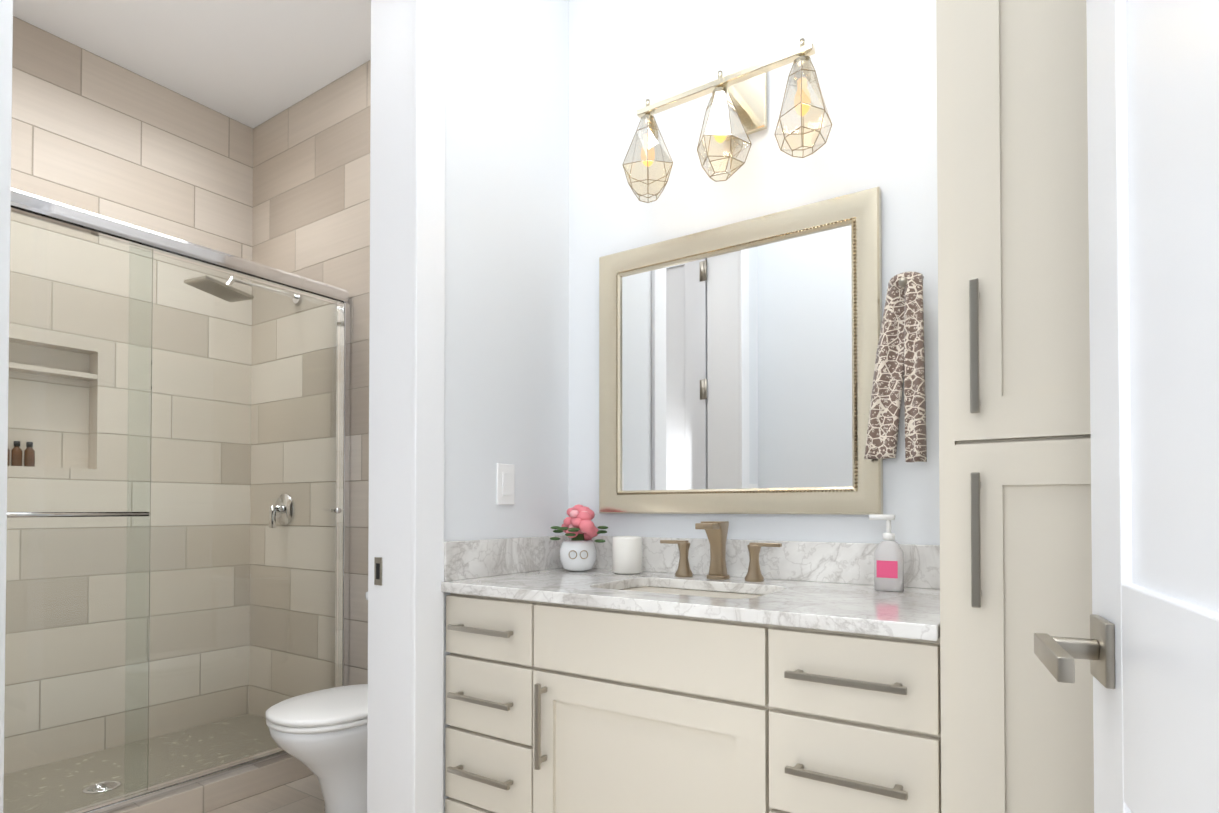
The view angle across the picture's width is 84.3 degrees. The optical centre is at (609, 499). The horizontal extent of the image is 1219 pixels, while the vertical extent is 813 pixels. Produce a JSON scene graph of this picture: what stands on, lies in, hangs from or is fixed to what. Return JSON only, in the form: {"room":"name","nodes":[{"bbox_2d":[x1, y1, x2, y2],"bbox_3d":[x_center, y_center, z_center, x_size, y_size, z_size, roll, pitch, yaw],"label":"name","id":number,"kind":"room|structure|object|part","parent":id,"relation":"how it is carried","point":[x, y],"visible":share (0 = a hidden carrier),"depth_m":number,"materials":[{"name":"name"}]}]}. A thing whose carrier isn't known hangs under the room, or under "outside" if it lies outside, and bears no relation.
{"room":"bathroom","nodes":[
{"label":"bathroom","id":0,"kind":"room"},
{"bbox_2d":[8,342,89,468],"bbox_3d":[-2.450,-0.385,2.724,0.050,0.505,0.560,-1,-1,34],"label":"niche","id":1,"kind":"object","parent":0,"point":[19,353],"depth_m":2.83,"materials":[{"name":"tile"}]},
{"bbox_2d":[11,446,21,465],"bbox_3d":[-2.378,-0.173,2.703,0.034,0.080,0.033,-1,-1,34],"label":"bottle","id":2,"kind":"object","parent":1,"relation":"in","point":[19,461],"depth_m":2.69,"materials":[{"name":"brown"}]},
{"bbox_2d":[24,447,34,466],"bbox_3d":[-2.355,-0.173,2.736,0.034,0.080,0.033,-1,-1,34],"label":"bottle","id":3,"kind":"object","parent":1,"relation":"in","point":[26,462],"depth_m":2.72,"materials":[{"name":"brown"}]},
{"bbox_2d":[9,362,96,380],"bbox_3d":[-2.393,-0.531,2.688,0.086,0.020,0.560,-1,-1,34],"label":"niche shelf","id":4,"kind":"object","parent":1,"relation":"attached to","point":[18,367],"depth_m":2.78,"materials":[{"name":"tile"}]},
{"bbox_2d":[4,16,252,773],"bbox_3d":[-2.228,-0.387,2.973,0.140,3.050,1.220,-1,-1,34],"label":"wall","id":5,"kind":"structure","parent":0,"point":[175,164],"depth_m":2.98,"materials":[{"name":"tile"}]},
{"bbox_2d":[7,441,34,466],"bbox_3d":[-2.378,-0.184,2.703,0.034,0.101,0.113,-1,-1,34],"label":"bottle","id":6,"kind":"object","parent":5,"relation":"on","point":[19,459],"depth_m":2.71,"materials":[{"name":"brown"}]},
{"bbox_2d":[13,0,370,127],"bbox_3d":[-0.949,-1.969,0.954,4.700,0.060,3.500,-1,-1,34],"label":"ceiling","id":7,"kind":"structure","parent":0,"point":[252,63],"depth_m":2.81,"materials":[{"name":"white paint"}]},
{"bbox_2d":[206,774,324,812],"bbox_3d":[-0.949,1.141,0.912,4.700,0.060,3.500,-1,-1,34],"label":"floor","id":8,"kind":"structure","parent":0,"point":[303,795],"depth_m":2.53,"materials":[{"name":"tile"}]},
{"bbox_2d":[3,713,278,812],"bbox_3d":[-1.980,1.102,2.533,0.740,0.060,1.640,-1,-1,34],"label":"shower floor","id":9,"kind":"structure","parent":8,"relation":"on","point":[90,773],"depth_m":2.72,"materials":[{"name":"tile"}]},
{"bbox_2d":[82,780,120,793],"bbox_3d":[-1.889,1.069,2.508,0.116,0.005,0.116,-1,-1,34],"label":"shower drain","id":10,"kind":"object","parent":9,"relation":"on","point":[92,787],"depth_m":2.50,"materials":[{"name":"silver metal"}]},
{"bbox_2d":[108,755,313,812],"bbox_3d":[-1.623,1.079,2.294,0.120,0.100,1.636,-1,-1,34],"label":"curb","id":11,"kind":"object","parent":8,"relation":"on","point":[216,793],"visible":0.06,"depth_m":2.50,"materials":[{"name":"tile"}]},
{"bbox_2d":[3,188,350,812],"bbox_3d":[-1.610,0.047,2.299,0.103,1.962,1.632,-1,-1,34],"label":"shower door","id":12,"kind":"structure","parent":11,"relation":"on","point":[36,207],"depth_m":2.42,"materials":[{"name":"clear glass"}]},
{"bbox_3d":[-1.820,0.061,1.994,0.008,1.868,0.820,-1,-1,34],"label":"glass","id":13,"kind":"part","parent":12,"relation":"part of","materials":[{"name":"clear glass"}]},
{"bbox_3d":[-1.623,-0.904,2.321,0.070,0.060,1.620,-1,-1,34],"label":"header rail","id":14,"kind":"part","parent":12,"relation":"part of","materials":[{"name":"silver metal"}]},
{"bbox_3d":[-1.421,0.070,2.630,0.008,1.868,0.800,-1,-1,34],"label":"glass","id":15,"kind":"part","parent":12,"relation":"part of","materials":[{"name":"clear glass"}]},
{"bbox_3d":[-1.189,0.048,2.925,0.048,0.026,0.026,-1,-1,34],"label":"glass knob","id":16,"kind":"part","parent":12,"relation":"part of","materials":[{"name":"silver metal"}]},
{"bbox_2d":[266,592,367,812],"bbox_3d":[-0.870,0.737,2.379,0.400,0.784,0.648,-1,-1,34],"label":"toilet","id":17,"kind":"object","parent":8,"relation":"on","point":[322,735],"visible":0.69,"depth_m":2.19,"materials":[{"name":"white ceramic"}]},
{"bbox_3d":[-0.922,0.719,2.303,0.372,0.020,0.460,-1,-1,34],"label":"seat","id":18,"kind":"part","parent":17,"relation":"part of","materials":[{"name":"white plastic"}]},
{"bbox_3d":[-0.921,0.693,2.305,0.376,0.030,0.467,-1,-1,34],"label":"lid","id":19,"kind":"part","parent":17,"relation":"part of","materials":[{"name":"white plastic"}]},
{"bbox_2d":[441,521,941,812],"bbox_3d":[0.190,0.587,1.591,1.141,1.065,0.552,-1,-1,34],"label":"bathroom vanity","id":20,"kind":"object","parent":8,"relation":"on","point":[717,671],"visible":0.92,"depth_m":1.40,"materials":[{"name":"beige paint"}]},
{"bbox_3d":[-0.293,0.881,1.631,0.285,0.249,0.019,-1,-1,34],"label":"drawer","id":21,"kind":"part","parent":20,"relation":"part of","materials":[{"name":"beige paint"}]},
{"bbox_3d":[-0.308,0.662,1.612,0.200,0.012,0.034,-1,-1,34],"label":"handle","id":22,"kind":"part","parent":20,"relation":"part of","materials":[{"name":"silver metal"}]},
{"bbox_3d":[-0.308,0.480,1.614,0.200,0.012,0.034,-1,-1,34],"label":"handle","id":23,"kind":"part","parent":20,"relation":"part of","materials":[{"name":"silver metal"}]},
{"bbox_3d":[-0.308,0.314,1.617,0.200,0.012,0.034,-1,-1,34],"label":"handle","id":24,"kind":"part","parent":20,"relation":"part of","materials":[{"name":"silver metal"}]},
{"bbox_3d":[-0.293,0.662,1.634,0.285,0.172,0.019,-1,-1,34],"label":"drawer","id":25,"kind":"part","parent":20,"relation":"part of","materials":[{"name":"beige paint"}]},
{"bbox_3d":[-0.293,0.481,1.636,0.285,0.175,0.019,-1,-1,34],"label":"drawer","id":26,"kind":"part","parent":20,"relation":"part of","materials":[{"name":"beige paint"}]},
{"bbox_3d":[-0.293,0.314,1.639,0.285,0.143,0.019,-1,-1,34],"label":"drawer","id":27,"kind":"part","parent":20,"relation":"part of","materials":[{"name":"beige paint"}]},
{"bbox_3d":[-0.154,0.506,1.511,0.012,0.190,0.034,-1,-1,34],"label":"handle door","id":28,"kind":"part","parent":20,"relation":"part of","materials":[{"name":"silver metal"}]},
{"bbox_3d":[0.061,0.696,1.396,0.555,0.612,0.020,-1,-1,34],"label":"door","id":29,"kind":"part","parent":20,"relation":"part of","materials":[{"name":"beige paint"}]},
{"bbox_2d":[441,568,939,640],"bbox_3d":[0.192,0.217,1.600,1.141,0.025,0.543,-1,-1,34],"label":"countertop","id":30,"kind":"structure","parent":20,"relation":"on","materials":[{"name":"stone"}]},
{"bbox_2d":[550,504,607,571],"bbox_3d":[-0.089,0.112,1.979,0.183,0.195,0.137,-1,-1,34],"label":"flower pot","id":31,"kind":"object","parent":30,"relation":"on","point":[578,552],"visible":1,"depth_m":1.94,"materials":[{"name":"white ceramic"}]},
{"bbox_2d":[612,536,641,573],"bbox_3d":[0.051,0.157,1.914,0.086,0.103,0.086,-1,-1,34],"label":"candle jar","id":32,"kind":"object","parent":30,"relation":"on","point":[626,554],"visible":1,"depth_m":1.88,"materials":[{"name":"white"}]},
{"bbox_2d":[660,521,781,581],"bbox_3d":[0.269,0.132,1.743,0.340,0.150,0.115,-1,-1,34],"label":"faucet","id":33,"kind":"object","parent":30,"relation":"on","point":[716,531],"depth_m":1.75,"materials":[{"name":"gold metal"}]},
{"bbox_2d":[869,514,903,591],"bbox_3d":[0.621,0.118,1.510,0.070,0.169,0.041,-1,-1,34],"label":"soap dispenser","id":34,"kind":"object","parent":30,"relation":"on","point":[888,564],"visible":1,"depth_m":1.49,"materials":[{"name":"white plastic"}]},
{"bbox_3d":[0.414,0.656,1.159,0.283,0.172,0.019,-1,-1,34],"label":"drawer","id":35,"kind":"part","parent":20,"relation":"part of","materials":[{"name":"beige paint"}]},
{"bbox_3d":[0.399,0.307,1.142,0.200,0.012,0.034,-1,-1,34],"label":"handle","id":36,"kind":"part","parent":20,"relation":"part of","materials":[{"name":"silver metal"}]},
{"bbox_3d":[0.399,0.474,1.140,0.200,0.012,0.034,-1,-1,34],"label":"handle","id":37,"kind":"part","parent":20,"relation":"part of","materials":[{"name":"silver metal"}]},
{"bbox_3d":[0.414,0.307,1.164,0.283,0.143,0.019,-1,-1,34],"label":"drawer","id":38,"kind":"part","parent":20,"relation":"part of","materials":[{"name":"beige paint"}]},
{"bbox_3d":[0.414,0.474,1.162,0.283,0.175,0.019,-1,-1,34],"label":"drawer","id":39,"kind":"part","parent":20,"relation":"part of","materials":[{"name":"beige paint"}]},
{"bbox_2d":[936,0,1093,812],"bbox_3d":[0.848,-0.286,1.142,0.458,2.800,0.582,-1,-1,34],"label":"tall cabinet","id":40,"kind":"object","parent":8,"relation":"on","point":[1014,407],"visible":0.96,"depth_m":1.00,"materials":[{"name":"beige paint"}]},
{"bbox_3d":[0.549,-0.228,1.012,0.012,0.200,0.034,-1,-1,34],"label":"handle","id":41,"kind":"part","parent":40,"relation":"part of","materials":[{"name":"silver metal"}]},
{"bbox_3d":[0.549,0.060,1.008,0.012,0.200,0.034,-1,-1,34],"label":"handle","id":42,"kind":"part","parent":40,"relation":"part of","materials":[{"name":"silver metal"}]},
{"bbox_3d":[0.716,-0.886,0.942,0.426,1.587,0.020,-1,-1,34],"label":"door","id":43,"kind":"part","parent":40,"relation":"part of","materials":[{"name":"beige paint"}]},
{"bbox_3d":[0.716,0.455,0.924,0.426,1.082,0.020,-1,-1,34],"label":"door","id":44,"kind":"part","parent":40,"relation":"part of","materials":[{"name":"beige paint"}]},
{"bbox_2d":[249,60,370,717],"bbox_3d":[-0.980,-0.387,2.942,2.248,3.050,0.120,-1,-1,34],"label":"wall","id":45,"kind":"structure","parent":0,"point":[311,186],"depth_m":3.16,"materials":[{"name":"tile"}]},
{"bbox_2d":[184,275,301,303],"bbox_3d":[-1.614,-0.934,3.021,0.200,0.124,0.465,-1,-1,34],"label":"shower head","id":46,"kind":"object","parent":45,"relation":"attached to","point":[232,296],"depth_m":2.93},
{"bbox_3d":[-1.688,-0.907,2.912,0.200,0.016,0.200,7,-7,35],"label":"shower head plate","id":47,"kind":"part","parent":46,"relation":"part of","materials":[{"name":"silver metal"}]},
{"bbox_3d":[-1.580,-0.956,3.072,0.060,0.078,0.344,-1,-1,34],"label":"shower head arm","id":48,"kind":"part","parent":46,"relation":"part of"},
{"bbox_2d":[269,494,293,527],"bbox_3d":[-1.586,0.054,3.224,0.150,0.165,0.074,-1,-1,34],"label":"shower valve","id":49,"kind":"object","parent":45,"relation":"attached to","point":[276,514],"depth_m":3.22,"materials":[{"name":"silver metal"}]},
{"bbox_2d":[443,0,568,812],"bbox_3d":[-0.335,-0.400,2.002,0.170,3.050,0.720,-1,-1,34],"label":"wall","id":50,"kind":"structure","parent":0,"point":[506,400],"depth_m":1.92,"materials":[{"name":"white paint"}]},
{"bbox_2d":[367,0,413,812],"bbox_3d":[-0.541,-0.129,1.692,0.172,2.500,0.020,-1,-1,34],"label":"trim","id":51,"kind":"structure","parent":50,"relation":"attached to","point":[390,467],"depth_m":1.69,"materials":[{"name":"white paint"}]},
{"bbox_2d":[374,557,381,585],"bbox_3d":[-0.584,0.181,1.703,0.028,0.070,0.002,-1,-1,34],"label":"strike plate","id":52,"kind":"structure","parent":51,"relation":"attached to","point":[377,560],"depth_m":1.70,"materials":[{"name":"silver metal"}]},
{"bbox_2d":[376,563,379,578],"bbox_3d":[-0.585,0.181,1.701,0.014,0.040,0.001,-1,-1,34],"label":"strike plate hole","id":53,"kind":"structure","parent":52,"relation":"attached to","point":[377,570],"depth_m":1.70,"materials":[{"name":"black"}]},
{"bbox_2d":[410,0,445,812],"bbox_3d":[-0.447,-0.173,1.665,0.016,2.587,0.092,-1,-1,34],"label":"door frame","id":54,"kind":"structure","parent":50,"relation":"attached to","point":[428,398],"depth_m":1.66,"materials":[{"name":"white paint"}]},
{"bbox_2d":[497,463,514,504],"bbox_3d":[-0.292,-0.043,1.901,0.008,0.115,0.070,-1,-1,34],"label":"switch plate","id":55,"kind":"object","parent":50,"relation":"attached to","point":[505,484],"visible":1,"depth_m":1.90,"materials":[{"name":"white plastic"}]},
{"bbox_2d":[569,0,939,544],"bbox_3d":[0.611,-0.404,1.728,1.747,3.050,0.120,-1,-1,34],"label":"wall","id":56,"kind":"structure","parent":0,"point":[874,62],"depth_m":1.82,"materials":[{"name":"white paint"}]},
{"bbox_2d":[622,38,831,202],"bbox_3d":[0.301,-0.980,1.724,0.533,0.351,0.245,-1,-1,34],"label":"sconce","id":57,"kind":"object","parent":56,"relation":"attached to","point":[736,113],"visible":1,"depth_m":1.66,"materials":[{"name":"gold metal"}]},
{"bbox_2d":[640,99,654,119],"bbox_3d":[0.102,-1.020,1.801,0.040,0.095,0.040,-1,-1,34],"label":"socket","id":58,"kind":"object","parent":57,"relation":"attached to","point":[646,113],"depth_m":1.79,"materials":[{"name":"gold metal"}]},
{"bbox_3d":[0.110,-0.906,1.795,0.133,0.203,0.131,-1,-1,34],"label":"lamp shade","id":59,"kind":"part","parent":57,"relation":"part of","materials":[{"name":"clear glass"}]},
{"bbox_3d":[0.102,-0.931,1.800,0.038,0.082,0.038,-1,-1,34],"label":"bulb","id":60,"kind":"part","parent":57,"relation":"part of","materials":[{"name":"yellow glass"}]},
{"bbox_2d":[712,70,727,94],"bbox_3d":[0.277,-1.022,1.684,0.040,0.095,0.040,-1,-1,34],"label":"socket","id":61,"kind":"object","parent":57,"relation":"attached to","point":[720,85],"depth_m":1.67,"materials":[{"name":"gold metal"}]},
{"bbox_3d":[0.277,-0.933,1.683,0.038,0.082,0.038,-1,-1,34],"label":"bulb","id":62,"kind":"part","parent":57,"relation":"part of","materials":[{"name":"white glass"}]},
{"bbox_3d":[0.276,-0.908,1.673,0.130,0.203,0.132,-1,-1,34],"label":"lamp shade","id":63,"kind":"part","parent":57,"relation":"part of","materials":[{"name":"clear glass"}]},
{"bbox_3d":[0.319,-1.038,1.748,0.030,0.024,0.152,-1,-1,34],"label":"arm","id":64,"kind":"part","parent":57,"relation":"part of"},
{"bbox_2d":[793,38,810,63],"bbox_3d":[0.449,-1.023,1.569,0.040,0.095,0.040,-1,-1,34],"label":"socket","id":65,"kind":"object","parent":57,"relation":"attached to","point":[801,55],"depth_m":1.56,"materials":[{"name":"gold metal"}]},
{"bbox_3d":[0.437,-0.909,1.565,0.129,0.203,0.128,-1,-1,34],"label":"lamp shade","id":66,"kind":"part","parent":57,"relation":"part of","materials":[{"name":"clear glass"}]},
{"bbox_3d":[0.449,-0.935,1.568,0.038,0.082,0.038,-1,-1,34],"label":"bulb","id":67,"kind":"part","parent":57,"relation":"part of","materials":[{"name":"yellow glass"}]},
{"bbox_2d":[599,187,882,514],"bbox_3d":[0.311,-0.353,1.838,0.814,0.784,0.029,-1,-1,34],"label":"mirror","id":68,"kind":"object","parent":56,"relation":"attached to","point":[736,366],"visible":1,"depth_m":1.81,"materials":[{"name":"beige mirror"}]},
{"bbox_3d":[0.318,-0.353,1.848,0.682,0.652,0.005,-1,-1,34],"label":"glass","id":69,"kind":"part","parent":68,"relation":"part of","materials":[{"name":"white"}]},
{"bbox_2d":[570,536,939,588],"bbox_3d":[0.338,0.158,1.818,1.141,0.100,0.020,-1,-1,34],"label":"backsplash","id":70,"kind":"structure","parent":56,"relation":"attached to","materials":[{"name":"stone"}]},
{"bbox_2d":[864,271,926,461],"bbox_3d":[0.661,-0.301,1.559,0.135,0.435,0.102,-1,-1,34],"label":"hanging towel","id":71,"kind":"object","parent":56,"relation":"hanging from","point":[900,355],"visible":0.98,"depth_m":1.55,"materials":[{"name":"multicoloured fabric"}]},
{"bbox_3d":[0.645,-0.300,1.570,0.096,0.409,0.036,-1,-1,34],"label":"leg","id":72,"kind":"part","parent":71,"relation":"part of","materials":[{"name":"fabric"}]},
{"bbox_3d":[0.683,-0.295,1.508,0.042,0.421,0.044,-1,-1,34],"label":"leg","id":73,"kind":"part","parent":71,"relation":"part of","materials":[{"name":"fabric"}]},
{"bbox_3d":[-1.047,-0.414,0.942,0.170,3.050,0.225,-1,-1,34],"label":"wall","id":74,"kind":"structure","parent":0,"visible":0},
{"bbox_2d":[0,0,12,812],"bbox_3d":[-0.920,-0.182,0.961,0.016,2.587,0.094,-1,-1,34],"label":"door frame","id":75,"kind":"structure","parent":74,"relation":"attached to","point":[6,26],"depth_m":0.99,"materials":[{"name":"white paint"}]},
{"bbox_3d":[0.158,-0.133,-0.079,0.018,2.460,0.120,-1,-1,34],"label":"trim","id":76,"kind":"structure","parent":0,"visible":0},
{"bbox_2d":[1086,0,1218,812],"bbox_3d":[0.368,-0.112,0.349,0.040,2.410,0.810,0,-1,24],"label":"entry door","id":77,"kind":"structure","parent":76,"relation":"attached to","point":[1153,131],"depth_m":0.55,"materials":[{"name":"white paint"}]},
{"bbox_2d":[1034,614,1114,688],"bbox_3d":[0.493,0.149,0.620,0.160,0.062,0.146,0,-1,24],"label":"door handle","id":78,"kind":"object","parent":77,"relation":"attached to","point":[1056,656],"depth_m":0.65,"materials":[{"name":"silver metal"}]}
]}

